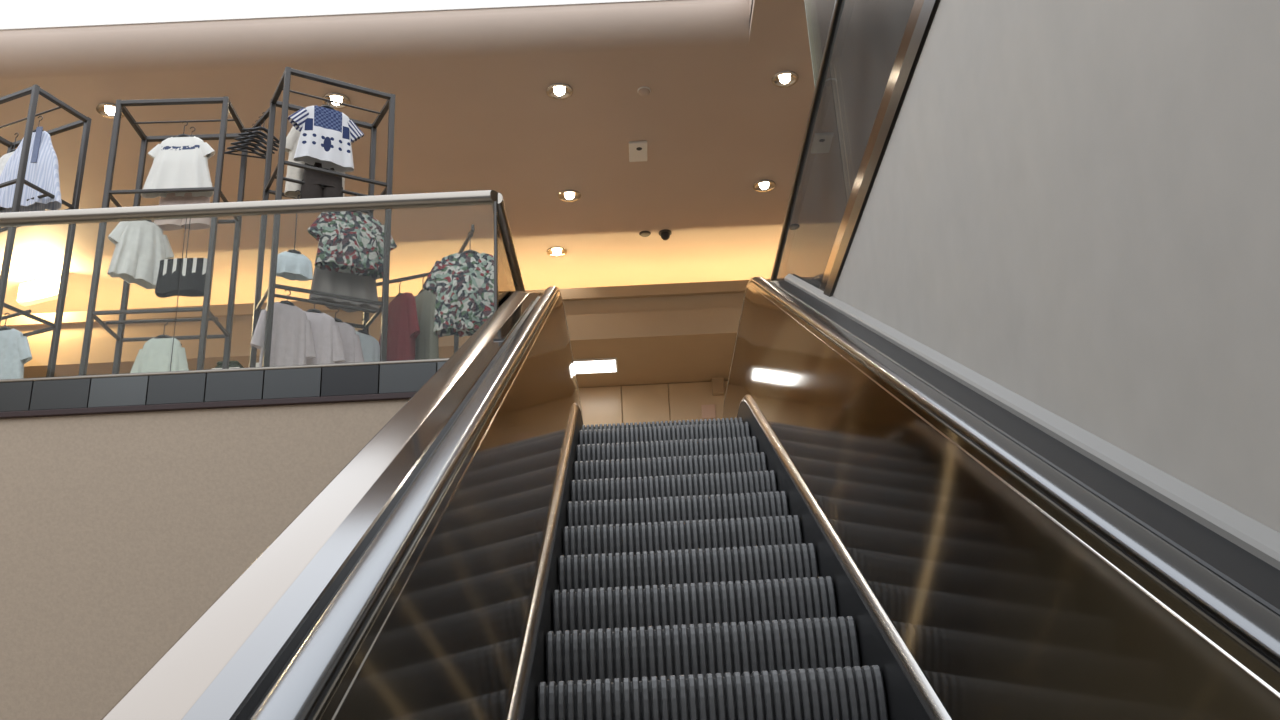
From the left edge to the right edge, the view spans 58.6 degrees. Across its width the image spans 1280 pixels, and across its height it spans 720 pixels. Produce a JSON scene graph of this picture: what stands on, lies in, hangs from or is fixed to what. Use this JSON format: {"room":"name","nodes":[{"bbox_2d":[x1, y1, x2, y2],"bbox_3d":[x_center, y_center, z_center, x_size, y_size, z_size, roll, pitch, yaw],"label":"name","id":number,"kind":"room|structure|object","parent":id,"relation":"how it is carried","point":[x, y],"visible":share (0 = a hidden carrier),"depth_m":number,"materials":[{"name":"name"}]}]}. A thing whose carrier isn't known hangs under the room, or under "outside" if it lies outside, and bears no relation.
{"room":"shopping mall","nodes":[
{"label":"shopping mall","id":0,"kind":"room"},
{"bbox_2d":[0,399,409,719],"bbox_3d":[-4.287,2.413,5.210,7.330,4.425,0.120,-3,-21,-1],"label":"wall","id":1,"kind":"structure","parent":0,"point":[119,531],"depth_m":5.75,"materials":[{"name":"beige paint"}]},
{"bbox_2d":[227,143,265,155],"bbox_3d":[-2.764,-1.559,8.090,0.300,0.205,0.023,7,-23,-24],"label":"hanger","id":2,"kind":"object","parent":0,"point":[244,144],"visible":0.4,"depth_m":8.06,"materials":[{"name":"black plastic"}]},
{"bbox_2d":[0,0,814,314],"bbox_3d":[-1.653,-3.743,6.129,13.200,0.300,17.150,-3,-21,-1],"label":"ceiling","id":3,"kind":"structure","parent":0,"point":[474,111],"depth_m":10.08,"materials":[{"name":"paint"}]},
{"bbox_2d":[17,274,68,305],"bbox_3d":[-6.474,-0.771,12.368,0.600,0.270,0.130,-10,-22,18],"label":"ceiling light","id":4,"kind":"object","parent":3,"relation":"attached to","point":[44,289],"visible":0.91,"depth_m":12.30,"materials":[{"name":"white plastic"}]},
{"bbox_2d":[96,103,123,118],"bbox_3d":[-4.447,-2.112,9.588,0.229,0.099,0.229,-3,-21,-1],"label":"recessed light","id":5,"kind":"object","parent":3,"relation":"in","point":[107,110],"visible":0.72,"depth_m":9.55,"materials":[{"name":"silver metal"}]},
{"bbox_2d":[322,93,349,108],"bbox_3d":[-2.559,-2.202,9.608,0.229,0.099,0.229,-3,-21,-1],"label":"recessed light","id":6,"kind":"object","parent":3,"relation":"in","point":[337,97],"visible":0.75,"depth_m":9.58,"materials":[{"name":"silver metal"}]},
{"bbox_2d":[0,0,752,33],"bbox_3d":[-3.716,-5.034,3.764,9.150,1.200,11.980,-3,-21,-1],"label":"trim","id":7,"kind":"structure","parent":3,"relation":"attached to","point":[672,2],"depth_m":9.01,"materials":[{"name":"paint"}]},
{"bbox_2d":[0,0,670,29],"bbox_3d":[-3.708,-4.790,3.590,9.100,0.060,11.630,-3,-21,-1],"label":"ceiling","id":8,"kind":"structure","parent":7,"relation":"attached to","point":[14,14],"depth_m":8.94,"materials":[{"name":"white paint"}]},
{"bbox_2d":[547,247,566,256],"bbox_3d":[-0.906,-1.195,12.434,0.229,0.099,0.229,-3,-21,-1],"label":"recessed light","id":9,"kind":"object","parent":3,"relation":"in","point":[555,251],"visible":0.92,"depth_m":12.40,"materials":[{"name":"silver metal"}]},
{"bbox_2d":[546,83,572,98],"bbox_3d":[-0.681,-2.288,9.639,0.229,0.099,0.229,-3,-21,-1],"label":"recessed light","id":10,"kind":"object","parent":3,"relation":"in","point":[558,90],"visible":0.98,"depth_m":9.61,"materials":[{"name":"silver metal"}]},
{"bbox_2d":[558,190,580,201],"bbox_3d":[-0.699,-1.645,11.298,0.229,0.099,0.229,-3,-21,-1],"label":"recessed light","id":11,"kind":"object","parent":3,"relation":"in","point":[566,195],"visible":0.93,"depth_m":11.27,"materials":[{"name":"silver metal"}]},
{"bbox_2d":[629,141,646,161],"bbox_3d":[-0.017,-1.930,10.567,0.170,0.036,0.320,-3,-21,-1],"label":"ceiling speaker","id":12,"kind":"object","parent":3,"relation":"attached to","point":[637,149],"visible":1,"depth_m":10.54,"materials":[{"name":"white plastic"}]},
{"bbox_2d":[637,86,650,96],"bbox_3d":[0.035,-2.271,9.680,0.112,0.045,0.112,-3,-21,-1],"label":"smoke detector","id":13,"kind":"object","parent":3,"relation":"attached to","point":[643,91],"visible":1,"depth_m":9.65,"materials":[{"name":"paint"}]},
{"bbox_2d":[639,231,650,236],"bbox_3d":[0.054,-1.338,12.128,0.124,0.020,0.124,-3,-21,-1],"label":"sprinkler","id":14,"kind":"object","parent":3,"relation":"attached to","point":[642,233],"visible":1,"depth_m":12.11,"materials":[{"name":"grey plastic"}]},
{"bbox_2d":[659,229,671,240],"bbox_3d":[0.269,-1.316,12.118,0.140,0.090,0.140,-3,-21,-1],"label":"ceiling camera","id":15,"kind":"object","parent":3,"relation":"attached to","point":[665,234],"visible":1,"depth_m":12.08,"materials":[{"name":"grey plastic"}]},
{"bbox_2d":[753,180,775,191],"bbox_3d":[1.229,-1.744,11.301,0.229,0.099,0.229,-3,-21,-1],"label":"recessed light","id":16,"kind":"object","parent":3,"relation":"in","point":[762,185],"visible":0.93,"depth_m":11.27,"materials":[{"name":"silver metal"}]},
{"bbox_2d":[772,71,798,86],"bbox_3d":[1.224,-2.390,9.631,0.229,0.099,0.229,-3,-21,-1],"label":"recessed light","id":17,"kind":"object","parent":3,"relation":"in","point":[784,78],"visible":0.97,"depth_m":9.61,"materials":[{"name":"silver metal"}]},
{"bbox_2d":[621,385,670,422],"bbox_3d":[-1.499,1.138,13.354,13.200,3.800,0.150,-3,-21,-1],"label":"wall","id":18,"kind":"structure","parent":0,"point":[668,385],"depth_m":13.50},
{"bbox_2d":[0,279,769,387],"bbox_3d":[-1.558,-0.179,12.952,13.200,0.600,1.550,-3,-21,-1],"label":"ceiling","id":19,"kind":"structure","parent":18,"relation":"attached to","point":[671,333],"depth_m":12.28,"materials":[{"name":"beige paint"}]},
{"bbox_2d":[573,358,617,373],"bbox_3d":[-0.524,0.072,12.896,0.540,0.018,0.420,-3,-21,-1],"label":"ceiling light","id":20,"kind":"object","parent":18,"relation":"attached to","point":[603,365],"visible":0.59,"depth_m":12.88,"materials":[{"name":"white plastic"}]},
{"bbox_2d":[578,386,621,426],"bbox_3d":[-0.951,1.413,13.147,1.557,2.285,0.030,-3,-21,-1],"label":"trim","id":21,"kind":"structure","parent":18,"relation":"attached to","point":[599,405],"depth_m":13.47,"materials":[{"name":"beige paint"}]},
{"bbox_2d":[621,384,669,424],"bbox_3d":[0.111,1.363,13.158,0.552,2.285,0.030,-3,-21,-1],"label":"wall panel","id":22,"kind":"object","parent":18,"relation":"attached to","point":[640,403],"depth_m":13.47,"materials":[{"name":"beige paint"}]},
{"bbox_2d":[668,381,727,422],"bbox_3d":[1.052,1.318,13.169,1.317,2.285,0.030,-3,-21,-1],"label":"wall panel","id":23,"kind":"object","parent":18,"relation":"attached to","point":[686,400],"depth_m":13.48,"materials":[{"name":"beige paint"}]},
{"bbox_2d":[701,404,715,418],"bbox_3d":[0.808,0.608,13.418,0.160,0.170,0.020,-3,-21,-1],"label":"notice","id":24,"kind":"object","parent":18,"relation":"attached to","point":[708,411],"visible":1,"depth_m":13.41,"materials":[{"name":"beige paper"}]},
{"bbox_2d":[711,378,724,395],"bbox_3d":[0.928,0.270,13.497,0.185,0.285,0.115,-3,-21,-1],"label":"wall box","id":25,"kind":"object","parent":18,"relation":"attached to","point":[717,383],"visible":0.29,"depth_m":13.45,"materials":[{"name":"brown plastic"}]},
{"bbox_2d":[833,0,1279,532],"bbox_3d":[1.106,0.539,1.434,0.120,4.670,11.520,-3,-21,-1],"label":"wall","id":26,"kind":"structure","parent":0,"point":[1074,205],"depth_m":2.44,"materials":[{"name":"white paint"}]},
{"bbox_2d":[770,0,939,296],"bbox_3d":[0.932,-1.597,3.859,0.053,1.075,8.500,-3,-21,-1],"label":"glass railing","id":27,"kind":"object","parent":26,"relation":"on","point":[873,48],"visible":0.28,"depth_m":5.21,"materials":[{"name":"clear glass"}]},
{"bbox_2d":[784,274,1279,569],"bbox_3d":[0.993,-0.123,1.826,0.033,4.598,9.572,-3,-21,-1],"label":"trim","id":28,"kind":"structure","parent":26,"relation":"attached to","point":[1247,533],"depth_m":2.46,"materials":[{"name":"grey paint"}]},
{"bbox_3d":[-1.474,-0.323,4.725,13.200,0.300,17.000,-3,-21,-1],"label":"floor","id":29,"kind":"structure","parent":0,"visible":0},
{"bbox_2d":[0,84,91,376],"bbox_3d":[-4.209,-0.571,7.462,0.756,2.400,0.466,-11,-23,20],"label":"display rack","id":30,"kind":"object","parent":29,"relation":"on","point":[35,90],"visible":0.84,"depth_m":7.48,"materials":[{"name":"grey metal"}]},
{"bbox_2d":[0,133,18,175],"bbox_3d":[-4.378,-1.292,7.923,0.450,0.665,0.125,-11,-23,20],"label":"blouse","id":31,"kind":"object","parent":30,"relation":"hanging from","point":[3,160],"visible":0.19,"depth_m":7.94,"materials":[{"name":"fabric"}]},
{"bbox_2d":[0,313,31,378],"bbox_3d":[-4.024,0.074,7.146,0.480,0.805,0.158,-6,-21,9],"label":"shirt","id":32,"kind":"object","parent":30,"relation":"hanging from","point":[15,351],"visible":0.66,"depth_m":7.13,"materials":[{"name":"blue fabric"}]},
{"bbox_2d":[0,116,61,212],"bbox_3d":[-4.119,-1.343,7.730,0.540,0.735,0.162,-6,-21,7],"label":"striped dress","id":33,"kind":"object","parent":30,"relation":"hanging from","point":[42,170],"visible":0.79,"depth_m":7.64,"materials":[{"name":"white fabric"}]},
{"bbox_2d":[78,96,247,375],"bbox_3d":[-3.140,-0.582,7.577,0.756,2.400,0.486,-2,-21,-2],"label":"display rack","id":34,"kind":"object","parent":29,"relation":"on","point":[120,108],"visible":0.73,"depth_m":7.62,"materials":[{"name":"grey metal"}]},
{"bbox_2d":[107,220,173,288],"bbox_3d":[-3.342,-0.776,7.650,0.134,0.565,0.455,-21,-27,38],"label":"blouse","id":35,"kind":"object","parent":34,"relation":"hanging from","point":[140,246],"visible":0.77,"depth_m":7.57,"materials":[{"name":"white fabric"}]},
{"bbox_2d":[130,322,188,372],"bbox_3d":[-3.087,0.040,7.336,0.389,0.655,0.129,-2,-21,-2],"label":"shirt","id":36,"kind":"object","parent":34,"relation":"hanging from","point":[155,355],"visible":0.44,"depth_m":7.33,"materials":[{"name":"fabric"}]},
{"bbox_2d":[141,122,214,197],"bbox_3d":[-3.178,-1.403,7.895,0.490,0.585,0.133,-2,-21,-2],"label":"t-shirt","id":37,"kind":"object","parent":34,"relation":"hanging from","point":[180,161],"visible":0.96,"depth_m":7.83,"materials":[{"name":"white fabric"}]},
{"bbox_2d":[155,218,206,297],"bbox_3d":[-3.027,-0.744,7.620,0.350,0.677,0.111,-2,-21,-2],"label":"skirt","id":38,"kind":"object","parent":34,"relation":"hanging from","point":[193,271],"visible":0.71,"depth_m":7.52,"materials":[{"name":"black fabric"}]},
{"bbox_2d":[154,127,210,230],"bbox_3d":[-3.149,-1.280,7.934,0.389,0.799,0.108,-2,-21,-2],"label":"shorts","id":39,"kind":"object","parent":34,"relation":"hanging from","point":[171,199],"visible":0.52,"depth_m":7.83,"materials":[{"name":"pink fabric"}]},
{"bbox_2d":[0,358,448,418],"bbox_3d":[-4.249,0.252,5.987,7.010,0.217,0.050,-3,-21,-1],"label":"balcony edge","id":40,"kind":"object","parent":29,"relation":"attached to","point":[400,379],"visible":0.73,"depth_m":5.99,"materials":[{"name":"grey tile"}]},
{"bbox_2d":[215,361,243,367],"bbox_3d":[-2.822,0.058,7.857,0.160,0.058,0.160,-3,-21,-1],"label":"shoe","id":41,"kind":"object","parent":29,"relation":"on","point":[220,363],"visible":0.42,"depth_m":7.79,"materials":[{"name":"grey fabric"}]},
{"bbox_2d":[0,190,524,370],"bbox_3d":[-4.255,-0.003,7.012,7.024,1.022,1.782,-3,-21,-1],"label":"balcony balustrade","id":42,"kind":"object","parent":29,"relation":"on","point":[507,273],"visible":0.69,"depth_m":6.38,"materials":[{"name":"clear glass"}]},
{"bbox_2d":[249,67,395,367],"bbox_3d":[-2.062,-0.692,7.439,0.746,2.400,0.446,9,-24,-29],"label":"display rack","id":43,"kind":"object","parent":29,"relation":"on","point":[284,84],"visible":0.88,"depth_m":7.44,"materials":[{"name":"grey metal"}]},
{"bbox_2d":[246,107,269,135],"bbox_3d":[-2.691,-1.655,8.028,0.030,0.030,0.486,14,-27,-37],"label":"bar","id":44,"kind":"object","parent":43,"relation":"attached to","point":[265,115],"visible":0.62,"depth_m":7.95,"materials":[{"name":"grey metal"}]},
{"bbox_2d":[224,132,265,158],"bbox_3d":[-2.801,-1.540,8.132,0.300,0.205,0.023,5,-22,-19],"label":"hanger","id":45,"kind":"object","parent":44,"relation":"hanging from","point":[230,152],"visible":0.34,"depth_m":8.10,"materials":[{"name":"black plastic"}]},
{"bbox_2d":[231,124,274,153],"bbox_3d":[-2.726,-1.577,8.048,0.300,0.205,0.023,9,-24,-28],"label":"hanger","id":46,"kind":"object","parent":44,"relation":"hanging from","point":[248,140],"visible":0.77,"depth_m":8.01,"materials":[{"name":"black"}]},
{"bbox_2d":[234,120,277,150],"bbox_3d":[-2.688,-1.595,8.006,0.300,0.205,0.023,12,-25,-33],"label":"hanger","id":47,"kind":"object","parent":44,"relation":"hanging from","point":[241,139],"visible":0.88,"depth_m":7.97,"materials":[{"name":"black plastic"}]},
{"bbox_2d":[238,116,278,147],"bbox_3d":[-2.651,-1.614,7.963,0.300,0.205,0.023,14,-27,-37],"label":"hanger","id":48,"kind":"object","parent":44,"relation":"hanging from","point":[260,132],"visible":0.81,"depth_m":7.93,"materials":[{"name":"black plastic"}]},
{"bbox_2d":[242,112,278,143],"bbox_3d":[-2.613,-1.632,7.921,0.300,0.205,0.023,17,-29,-42],"label":"hanger","id":49,"kind":"object","parent":44,"relation":"hanging from","point":[263,128],"visible":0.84,"depth_m":7.88,"materials":[{"name":"black plastic"}]},
{"bbox_2d":[250,290,315,366],"bbox_3d":[-2.181,-0.113,6.995,0.420,0.705,0.090,14,-27,-37],"label":"shirt","id":50,"kind":"object","parent":43,"relation":"hanging from","point":[292,343],"visible":0.65,"depth_m":6.99,"materials":[{"name":"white fabric"}]},
{"bbox_2d":[276,190,312,280],"bbox_3d":[-2.232,-0.822,7.388,0.250,0.635,0.096,9,-24,-29],"label":"skirt","id":51,"kind":"object","parent":43,"relation":"hanging from","point":[291,265],"visible":0.86,"depth_m":7.29,"materials":[{"name":"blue fabric"}]},
{"bbox_2d":[284,126,344,198],"bbox_3d":[-2.211,-1.412,7.815,0.492,0.720,0.122,9,-24,-29],"label":"cardigan","id":52,"kind":"object","parent":43,"relation":"hanging from","point":[296,173],"visible":0.22,"depth_m":7.66,"materials":[{"name":"fabric"}]},
{"bbox_2d":[300,101,342,198],"bbox_3d":[-2.136,-1.410,7.721,0.286,0.809,0.108,9,-24,-29],"label":"shorts","id":53,"kind":"object","parent":43,"relation":"hanging from","point":[313,180],"visible":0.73,"depth_m":7.58,"materials":[{"name":"grey fabric"}]},
{"bbox_2d":[304,298,345,364],"bbox_3d":[-2.065,-0.069,7.179,0.419,0.705,0.087,6,-23,-21],"label":"shirt","id":54,"kind":"object","parent":43,"relation":"hanging from","point":[326,334],"visible":0.38,"depth_m":7.21,"materials":[{"name":"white fabric"}]},
{"bbox_2d":[288,96,363,172],"bbox_3d":[-2.118,-1.551,7.697,0.520,0.545,0.120,9,-24,-29],"label":"patterned tee","id":55,"kind":"object","parent":43,"relation":"hanging from","point":[327,134],"visible":1,"depth_m":7.64,"materials":[{"name":"white fabric"}]},
{"bbox_2d":[309,267,378,312],"bbox_3d":[-1.963,-0.708,7.620,0.460,0.767,0.174,9,-24,-29],"label":"skirt","id":56,"kind":"object","parent":43,"relation":"hanging from","point":[347,284],"visible":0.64,"depth_m":7.49,"materials":[{"name":"grey fabric"}]},
{"bbox_2d":[333,307,363,362],"bbox_3d":[-1.971,-0.016,7.328,0.419,0.705,0.088,7,-23,-25],"label":"shirt","id":57,"kind":"object","parent":43,"relation":"hanging from","point":[351,343],"visible":0.3,"depth_m":7.39,"materials":[{"name":"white fabric"}]},
{"bbox_2d":[307,193,396,279],"bbox_3d":[-1.907,-0.853,7.582,0.603,0.580,0.177,9,-24,-29],"label":"shirt","id":58,"kind":"object","parent":43,"relation":"hanging from","point":[349,241],"visible":0.86,"depth_m":7.49,"materials":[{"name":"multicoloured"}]},
{"bbox_2d":[355,319,379,361],"bbox_3d":[-1.826,0.058,7.483,0.086,0.705,0.419,-19,-27,36],"label":"shirt","id":59,"kind":"object","parent":43,"relation":"hanging from","point":[370,346],"visible":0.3,"depth_m":7.55,"materials":[{"name":"blue fabric"}]},
{"bbox_2d":[376,225,474,352],"bbox_3d":[-1.402,-0.136,7.606,0.770,1.420,0.870,-3,-21,-1],"label":"stand","id":60,"kind":"object","parent":29,"relation":"on","point":[456,338],"visible":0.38,"depth_m":7.78,"materials":[{"name":"grey metal"}]},
{"bbox_2d":[379,280,419,360],"bbox_3d":[-1.626,-0.208,7.663,0.126,0.730,0.532,15,-28,-39],"label":"shirt","id":61,"kind":"object","parent":60,"relation":"hanging from","point":[403,324],"visible":0.58,"depth_m":7.55,"materials":[{"name":"fabric"}]},
{"bbox_2d":[415,273,438,359],"bbox_3d":[-1.481,-0.241,7.749,0.135,0.770,0.532,15,-28,-39],"label":"jacket","id":62,"kind":"object","parent":60,"relation":"hanging from","point":[426,342],"visible":0.47,"depth_m":7.62,"materials":[{"name":"fabric"}]},
{"bbox_2d":[422,232,516,336],"bbox_3d":[-1.096,-0.503,7.346,0.607,0.720,0.174,-1,-21,-4],"label":"shirt","id":63,"kind":"object","parent":60,"relation":"hanging from","point":[462,284],"visible":0.7,"depth_m":7.26,"materials":[{"name":"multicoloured fabric"}]},
{"bbox_2d":[804,0,848,194],"bbox_3d":[0.945,-1.899,4.585,0.014,2.300,3.206,-3,-21,-1],"label":"glass screen","id":64,"kind":"object","parent":29,"relation":"on","point":[819,13],"visible":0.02,"depth_m":6.04,"materials":[{"name":"grey"}]},
{"bbox_3d":[-3.336,3.753,2.359,9.040,0.180,18.500,-3,-21,-1],"label":"floor","id":65,"kind":"structure","parent":0,"visible":0},
{"bbox_2d":[101,277,1279,719],"bbox_3d":[0.189,1.168,2.715,1.682,6.512,12.994,-3,-21,-1],"label":"escalator","id":66,"kind":"object","parent":65,"relation":"on","point":[861,532],"visible":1,"depth_m":3.03,"materials":[{"name":"black"}]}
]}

